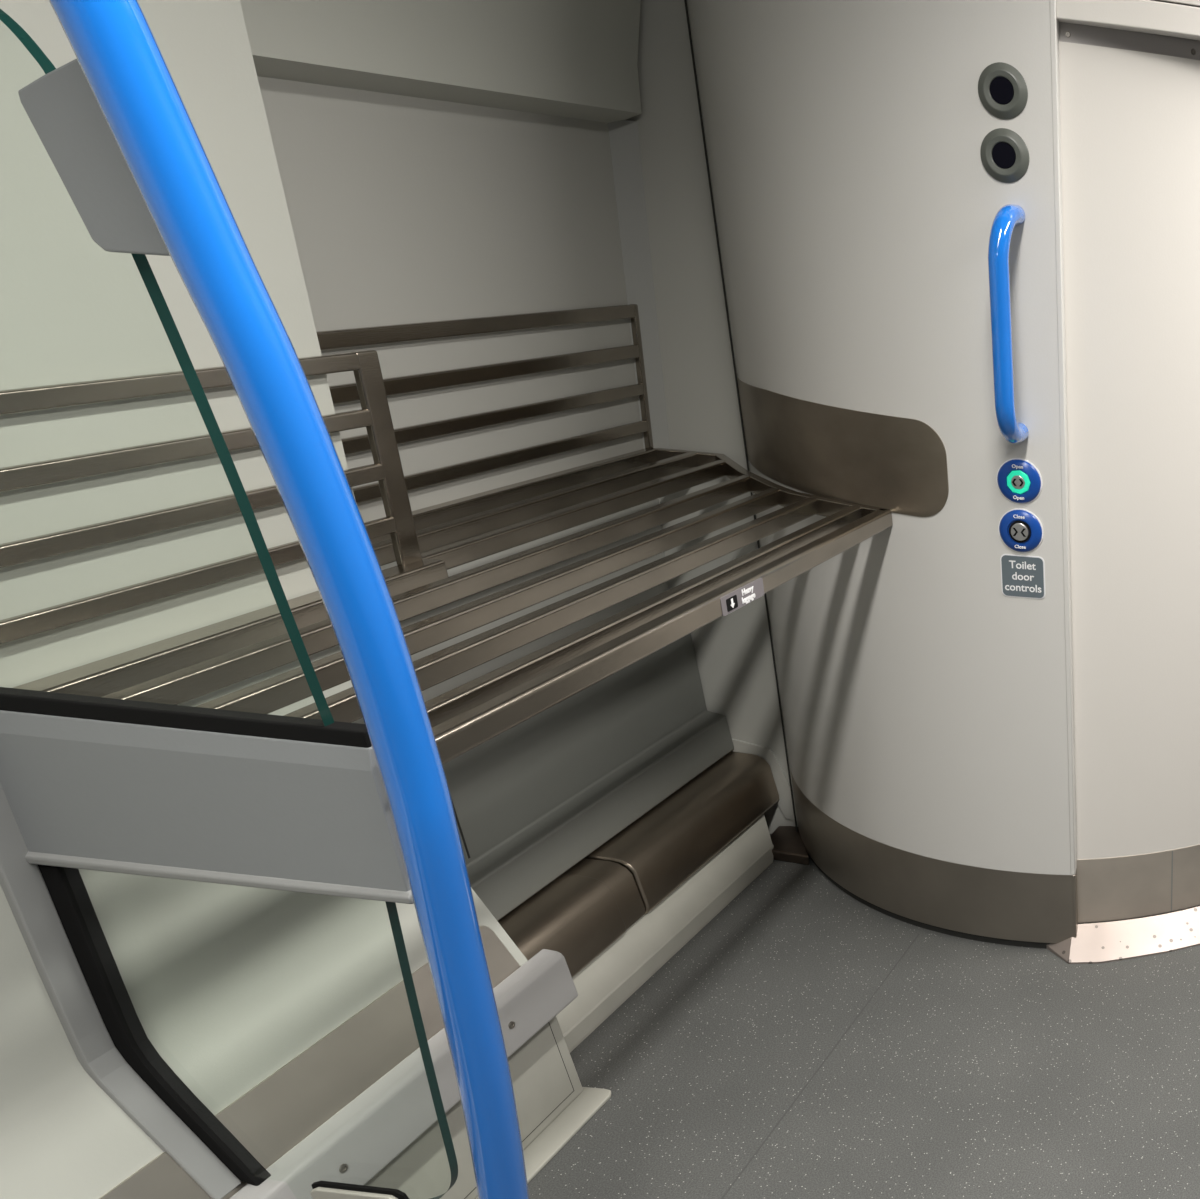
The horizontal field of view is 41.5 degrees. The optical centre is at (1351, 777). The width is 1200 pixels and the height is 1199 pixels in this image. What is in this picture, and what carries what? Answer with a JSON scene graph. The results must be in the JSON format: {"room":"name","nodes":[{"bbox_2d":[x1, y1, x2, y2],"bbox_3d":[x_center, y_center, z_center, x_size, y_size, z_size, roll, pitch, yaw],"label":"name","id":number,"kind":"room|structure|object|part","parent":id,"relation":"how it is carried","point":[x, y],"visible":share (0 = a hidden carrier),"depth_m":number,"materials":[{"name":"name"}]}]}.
{"room":"train carriage","nodes":[
{"label":"train carriage","id":0,"kind":"room"},
{"bbox_2d":[0,0,527,1198],"bbox_3d":[-1.668,1.111,-1.984,0.419,2.200,7.650,6,25,2],"label":"wall","id":1,"kind":"structure","parent":0,"point":[229,984],"depth_m":1.28,"materials":[{"name":"white plastic"}]},
{"bbox_2d":[0,9,457,1198],"bbox_3d":[-1.143,-0.043,1.136,0.418,1.257,0.060,6,25,2],"label":"glass partition","id":2,"kind":"structure","parent":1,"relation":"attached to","point":[219,796],"depth_m":1.17,"materials":[{"name":"clear glass"}]},
{"bbox_3d":[-0.960,-0.480,0.914,0.103,0.139,0.014,6,25,2],"label":"clamp plate","id":3,"kind":"part","parent":2,"relation":"part of","materials":[{"name":"grey metal"}]},
{"bbox_3d":[-1.125,-0.332,1.013,0.350,0.628,0.011,6,25,2],"label":"pane","id":4,"kind":"part","parent":2,"relation":"part of","materials":[{"name":"clear glass"}]},
{"bbox_3d":[-1.144,0.022,1.179,0.401,0.164,0.029,6,25,2],"label":"panel","id":5,"kind":"part","parent":2,"relation":"part of","materials":[{"name":"grey metal"}]},
{"bbox_3d":[-1.180,0.303,1.309,0.358,0.479,0.011,6,25,2],"label":"pane","id":6,"kind":"part","parent":2,"relation":"part of","materials":[{"name":"clear glass"}]},
{"bbox_2d":[99,926,520,1198],"bbox_3d":[-1.389,0.865,0.465,0.045,0.081,2.932,6,25,2],"label":"baseboard","id":7,"kind":"structure","parent":1,"relation":"attached to","point":[270,1119],"depth_m":1.50,"materials":[{"name":"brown metal"}]},
{"bbox_2d":[229,949,577,1198],"bbox_3d":[-1.349,0.928,0.517,0.042,0.087,2.979,6,25,2],"label":"mounting bracket","id":8,"kind":"object","parent":1,"relation":"attached to","point":[357,1142],"visible":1,"depth_m":1.56,"materials":[{"name":"grey metal"}]},
{"bbox_2d":[443,633,733,920],"bbox_3d":[-1.468,-0.028,2.208,0.092,0.330,0.919,6,25,2],"label":"panel","id":9,"kind":"object","parent":1,"relation":"attached to","point":[533,800],"visible":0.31,"depth_m":2.23,"materials":[{"name":"grey paint"}]},
{"bbox_2d":[240,0,641,122],"bbox_3d":[-1.248,-1.326,1.588,0.400,0.739,0.910,6,25,2],"label":"wall","id":10,"kind":"structure","parent":0,"point":[577,59],"depth_m":1.76,"materials":[{"name":"grey laminate"}]},
{"bbox_2d":[257,76,668,701],"bbox_3d":[-1.483,-0.582,1.955,0.141,0.970,0.927,6,25,2],"label":"wall","id":11,"kind":"structure","parent":0,"point":[402,209],"depth_m":1.89,"materials":[{"name":"white plastic"}]},
{"bbox_2d":[0,304,892,764],"bbox_3d":[-1.148,-0.463,1.717,0.640,0.306,1.392,6,25,2],"label":"luggage rack","id":12,"kind":"object","parent":11,"relation":"attached to","point":[424,543],"visible":0.87,"depth_m":1.54,"materials":[{"name":"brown metal"}]},
{"bbox_3d":[-1.276,-0.425,1.274,0.011,0.021,0.490,6,25,2],"label":"backrest","id":13,"kind":"part","parent":12,"relation":"part of","materials":[{"name":"silver metal"}]},
{"bbox_3d":[-1.284,-0.363,1.303,0.011,0.021,0.490,6,25,2],"label":"rail","id":14,"kind":"part","parent":12,"relation":"part of","materials":[{"name":"silver metal"}]},
{"bbox_3d":[-1.292,-0.301,1.332,0.011,0.021,0.490,6,25,2],"label":"rail","id":15,"kind":"part","parent":12,"relation":"part of","materials":[{"name":"silver metal"}]},
{"bbox_3d":[-1.301,-0.238,1.362,0.011,0.021,0.490,6,25,2],"label":"rail","id":16,"kind":"part","parent":12,"relation":"part of","materials":[{"name":"silver metal"}]},
{"bbox_3d":[-1.274,-0.418,1.562,0.022,0.278,0.034,6,25,2],"label":"post","id":17,"kind":"part","parent":12,"relation":"part of","materials":[{"name":"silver metal"}]},
{"bbox_3d":[-1.415,-0.713,1.874,0.011,0.024,0.891,6,25,2],"label":"backrest","id":18,"kind":"part","parent":12,"relation":"part of","materials":[{"name":"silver metal"}]},
{"bbox_3d":[-1.425,-0.648,1.905,0.011,0.024,0.891,6,25,2],"label":"rail","id":19,"kind":"part","parent":12,"relation":"part of","materials":[{"name":"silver metal"}]},
{"bbox_3d":[-1.435,-0.583,1.935,0.011,0.022,0.891,6,25,2],"label":"rail","id":20,"kind":"part","parent":12,"relation":"part of","materials":[{"name":"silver metal"}]},
{"bbox_3d":[-1.445,-0.520,1.965,0.011,0.022,0.891,6,25,2],"label":"rail","id":21,"kind":"part","parent":12,"relation":"part of","materials":[{"name":"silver metal"}]},
{"bbox_3d":[-1.450,-0.467,1.994,0.023,0.030,0.898,6,25,2],"label":"rail","id":22,"kind":"part","parent":12,"relation":"part of","materials":[{"name":"silver metal"}]},
{"bbox_3d":[-1.402,-0.791,2.339,0.027,0.276,0.025,6,25,2],"label":"post","id":23,"kind":"part","parent":12,"relation":"part of","materials":[{"name":"silver metal"}]},
{"bbox_3d":[-0.866,-0.241,1.621,0.025,0.031,1.071,6,25,2],"label":"rail","id":24,"kind":"part","parent":12,"relation":"part of","materials":[{"name":"silver metal"}]},
{"bbox_3d":[-1.119,-0.562,2.261,0.713,0.031,0.094,20,29,29],"label":"plate","id":25,"kind":"part","parent":12,"relation":"part of","materials":[{"name":"silver metal"}]},
{"bbox_2d":[626,0,797,833],"bbox_3d":[-1.352,-0.880,2.345,0.400,2.200,0.050,6,25,2],"label":"wall","id":26,"kind":"structure","parent":0,"point":[733,652],"depth_m":2.32,"materials":[{"name":"white plastic"}]},
{"bbox_2d":[608,120,669,448],"bbox_3d":[-1.371,-0.923,2.280,0.076,0.610,0.035,6,25,2],"label":"trim","id":27,"kind":"structure","parent":26,"relation":"attached to","point":[623,134],"depth_m":2.25,"materials":[{"name":"grey"}]},
{"bbox_2d":[809,855,1049,948],"bbox_3d":[-0.963,0.257,2.570,0.819,0.018,0.142,17,27,24],"label":"trim","id":28,"kind":"structure","parent":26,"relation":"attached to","point":[896,916],"depth_m":2.46,"materials":[{"name":"black"}]},
{"bbox_2d":[528,834,1199,1198],"bbox_3d":[-0.337,1.731,-0.392,3.200,0.050,10.200,6,25,2],"label":"floor","id":29,"kind":"structure","parent":0,"point":[975,1069],"depth_m":2.07,"materials":[{"name":"plastic"}]},
{"bbox_2d":[49,0,528,1198],"bbox_3d":[-1.080,0.003,1.129,0.441,1.682,0.137,6,25,2],"label":"pole","id":30,"kind":"object","parent":29,"relation":"on","point":[113,43],"visible":1,"depth_m":0.98,"materials":[{"name":"blue metal"}]},
{"bbox_2d":[365,1016,610,1198],"bbox_3d":[-1.382,1.049,0.576,0.128,0.200,2.982,6,25,2],"label":"base panel","id":31,"kind":"object","parent":29,"relation":"on","point":[552,1103],"visible":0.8,"depth_m":1.83,"materials":[{"name":"beige paint"}]},
{"bbox_2d":[498,752,778,976],"bbox_3d":[-1.405,0.189,2.301,0.112,0.120,0.916,6,25,2],"label":"heater casing","id":32,"kind":"object","parent":29,"relation":"on","point":[580,913],"visible":0.63,"depth_m":2.29,"materials":[{"name":"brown metal"}]},
{"bbox_2d":[731,738,796,820],"bbox_3d":[-1.355,0.005,2.723,0.149,0.198,0.007,6,25,2],"label":"end cap","id":33,"kind":"object","parent":32,"relation":"attached to","point":[784,802],"visible":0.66,"depth_m":2.71,"materials":[{"name":"grey plastic"}]},
{"bbox_2d":[556,814,773,1051],"bbox_3d":[-1.458,0.286,2.330,0.263,0.089,0.837,6,25,2],"label":"plinth","id":34,"kind":"object","parent":29,"relation":"on","point":[606,982],"visible":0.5,"depth_m":2.31,"materials":[{"name":"beige paint"}]},
{"bbox_2d":[770,826,808,864],"bbox_3d":[-1.283,0.153,2.723,0.130,0.026,0.134,6,25,2],"label":"floor plate","id":35,"kind":"object","parent":29,"relation":"on","point":[789,846],"visible":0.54,"depth_m":2.69,"materials":[{"name":"metal"}]},
{"bbox_2d":[721,934,918,1198],"bbox_3d":[-0.962,0.707,1.628,0.002,0.002,1.830,6,25,2],"label":"floor seam","id":36,"kind":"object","parent":29,"relation":"on","point":[918,934],"depth_m":2.04,"materials":[{"name":"grey"}]},
{"bbox_2d":[1046,906,1199,963],"bbox_3d":[-0.371,0.310,2.528,0.549,0.050,0.124,-10,29,-29],"label":"threshold","id":37,"kind":"object","parent":29,"relation":"on","point":[1094,943],"visible":0.99,"depth_m":2.46,"materials":[{"name":"metal"}]},
{"bbox_2d":[688,0,1070,874],"bbox_3d":[-0.867,-0.809,2.070,0.832,2.019,0.153,17,27,24],"label":"wall","id":38,"kind":"structure","parent":0,"point":[924,705],"depth_m":2.01,"materials":[{"name":"white plastic"}]},
{"bbox_2d":[684,0,797,831],"bbox_3d":[-1.205,-0.855,2.294,0.003,2.180,0.003,6,25,2],"label":"trim","id":39,"kind":"structure","parent":38,"relation":"attached to","point":[685,1],"depth_m":2.29,"materials":[{"name":"black"}]},
{"bbox_2d":[737,378,948,516],"bbox_3d":[-0.981,-0.615,2.178,0.651,0.167,0.079,21,29,31],"label":"plate","id":40,"kind":"object","parent":38,"relation":"attached to","point":[896,464],"visible":0.97,"depth_m":2.09,"materials":[{"name":"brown metal"}]},
{"bbox_2d":[790,769,1073,942],"bbox_3d":[-0.953,0.176,2.530,0.832,0.163,0.153,17,27,24],"label":"baseboard","id":41,"kind":"structure","parent":38,"relation":"attached to","point":[1009,905],"depth_m":2.43,"materials":[{"name":"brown metal"}]},
{"bbox_2d":[978,62,1027,118],"bbox_3d":[-0.528,-1.038,1.786,0.075,0.075,0.012,4,25,-2],"label":"speaker","id":42,"kind":"object","parent":38,"relation":"attached to","point":[1002,89],"visible":1,"depth_m":1.78},
{"bbox_2d":[980,128,1029,182],"bbox_3d":[-0.536,-0.959,1.823,0.075,0.075,0.012,4,25,-2],"label":"speaker","id":43,"kind":"object","parent":38,"relation":"attached to","point":[1004,154],"visible":1,"depth_m":1.82},
{"bbox_2d":[988,204,1028,443],"bbox_3d":[-0.549,-0.716,1.888,0.040,0.364,0.107,6,25,2],"label":"grab rail","id":44,"kind":"object","parent":38,"relation":"attached to","point":[1009,216],"visible":1,"depth_m":1.84,"materials":[{"name":"blue"}]},
{"bbox_2d":[996,458,1041,503],"bbox_3d":[-0.573,-0.508,2.032,0.078,0.078,0.014,4,25,-2],"label":"button","id":45,"kind":"object","parent":38,"relation":"attached to","point":[1019,481],"visible":1,"depth_m":2.03,"materials":[{"name":"blue plastic"}]},
{"bbox_2d":[998,508,1043,552],"bbox_3d":[-0.580,-0.431,2.068,0.078,0.078,0.014,4,25,-2],"label":"button","id":46,"kind":"object","parent":38,"relation":"attached to","point":[1020,530],"visible":1,"depth_m":2.06,"materials":[{"name":"blue plastic"}]},
{"bbox_2d":[1000,554,1044,598],"bbox_3d":[-0.586,-0.359,2.108,0.078,0.078,0.005,4,25,-2],"label":"sign","id":47,"kind":"object","parent":38,"relation":"attached to","point":[1022,576],"visible":1,"depth_m":2.11,"materials":[{"name":"grey plastic"}]},
{"bbox_2d":[1049,0,1076,874],"bbox_3d":[-0.482,-0.726,1.964,0.010,2.019,0.045,2,25,-7],"label":"trim","id":48,"kind":"structure","parent":38,"relation":"attached to","point":[1054,23],"depth_m":1.99,"materials":[{"name":"grey laminate"}]},
{"bbox_2d":[1073,869,1078,937],"bbox_3d":[-0.566,0.263,2.425,0.006,0.171,0.045,2,25,-7],"label":"trim","id":49,"kind":"structure","parent":38,"relation":"attached to","point":[1075,903],"depth_m":2.40,"materials":[{"name":"silver metal"}]},
{"bbox_2d":[1059,41,1199,922],"bbox_3d":[-0.297,-0.446,2.243,0.491,1.568,0.075,-12,30,-32],"label":"door","id":50,"kind":"structure","parent":38,"relation":"in","point":[1130,120],"depth_m":2.10,"materials":[{"name":"white laminate"}]},
{"bbox_3d":[-0.353,0.195,2.541,0.491,0.150,0.074,-12,30,-32],"label":"kick plate","id":51,"kind":"part","parent":50,"relation":"part of","materials":[{"name":"silver metal"}]},
{"bbox_2d":[1151,0,1199,7],"bbox_3d":[-0.181,-1.430,1.745,0.526,0.516,0.091,-8,28,-26],"label":"wall","id":52,"kind":"structure","parent":0,"point":[1194,3],"depth_m":1.79,"materials":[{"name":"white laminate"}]},
{"bbox_2d":[1065,31,1070,37],"bbox_3d":[-0.431,-1.128,1.794,0.008,0.008,0.003,1,25,-8],"label":"screw","id":53,"kind":"object","parent":52,"relation":"attached to","point":[1067,33],"visible":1,"depth_m":1.79,"materials":[{"name":"silver metal"}]},
{"bbox_2d":[1056,0,1199,40],"bbox_3d":[-0.203,-1.177,1.862,0.525,0.038,0.090,-8,28,-26],"label":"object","id":54,"kind":"structure","parent":52,"relation":"attached to","point":[1144,16],"depth_m":1.77,"materials":[{"name":"white laminate"}]},
{"bbox_2d":[1059,22,1199,59],"bbox_3d":[-0.234,-1.194,1.900,0.486,0.082,0.074,-12,30,-32],"label":"trim","id":55,"kind":"structure","parent":52,"relation":"attached to","point":[1080,34],"depth_m":1.82,"materials":[{"name":"silver metal"}]}
]}

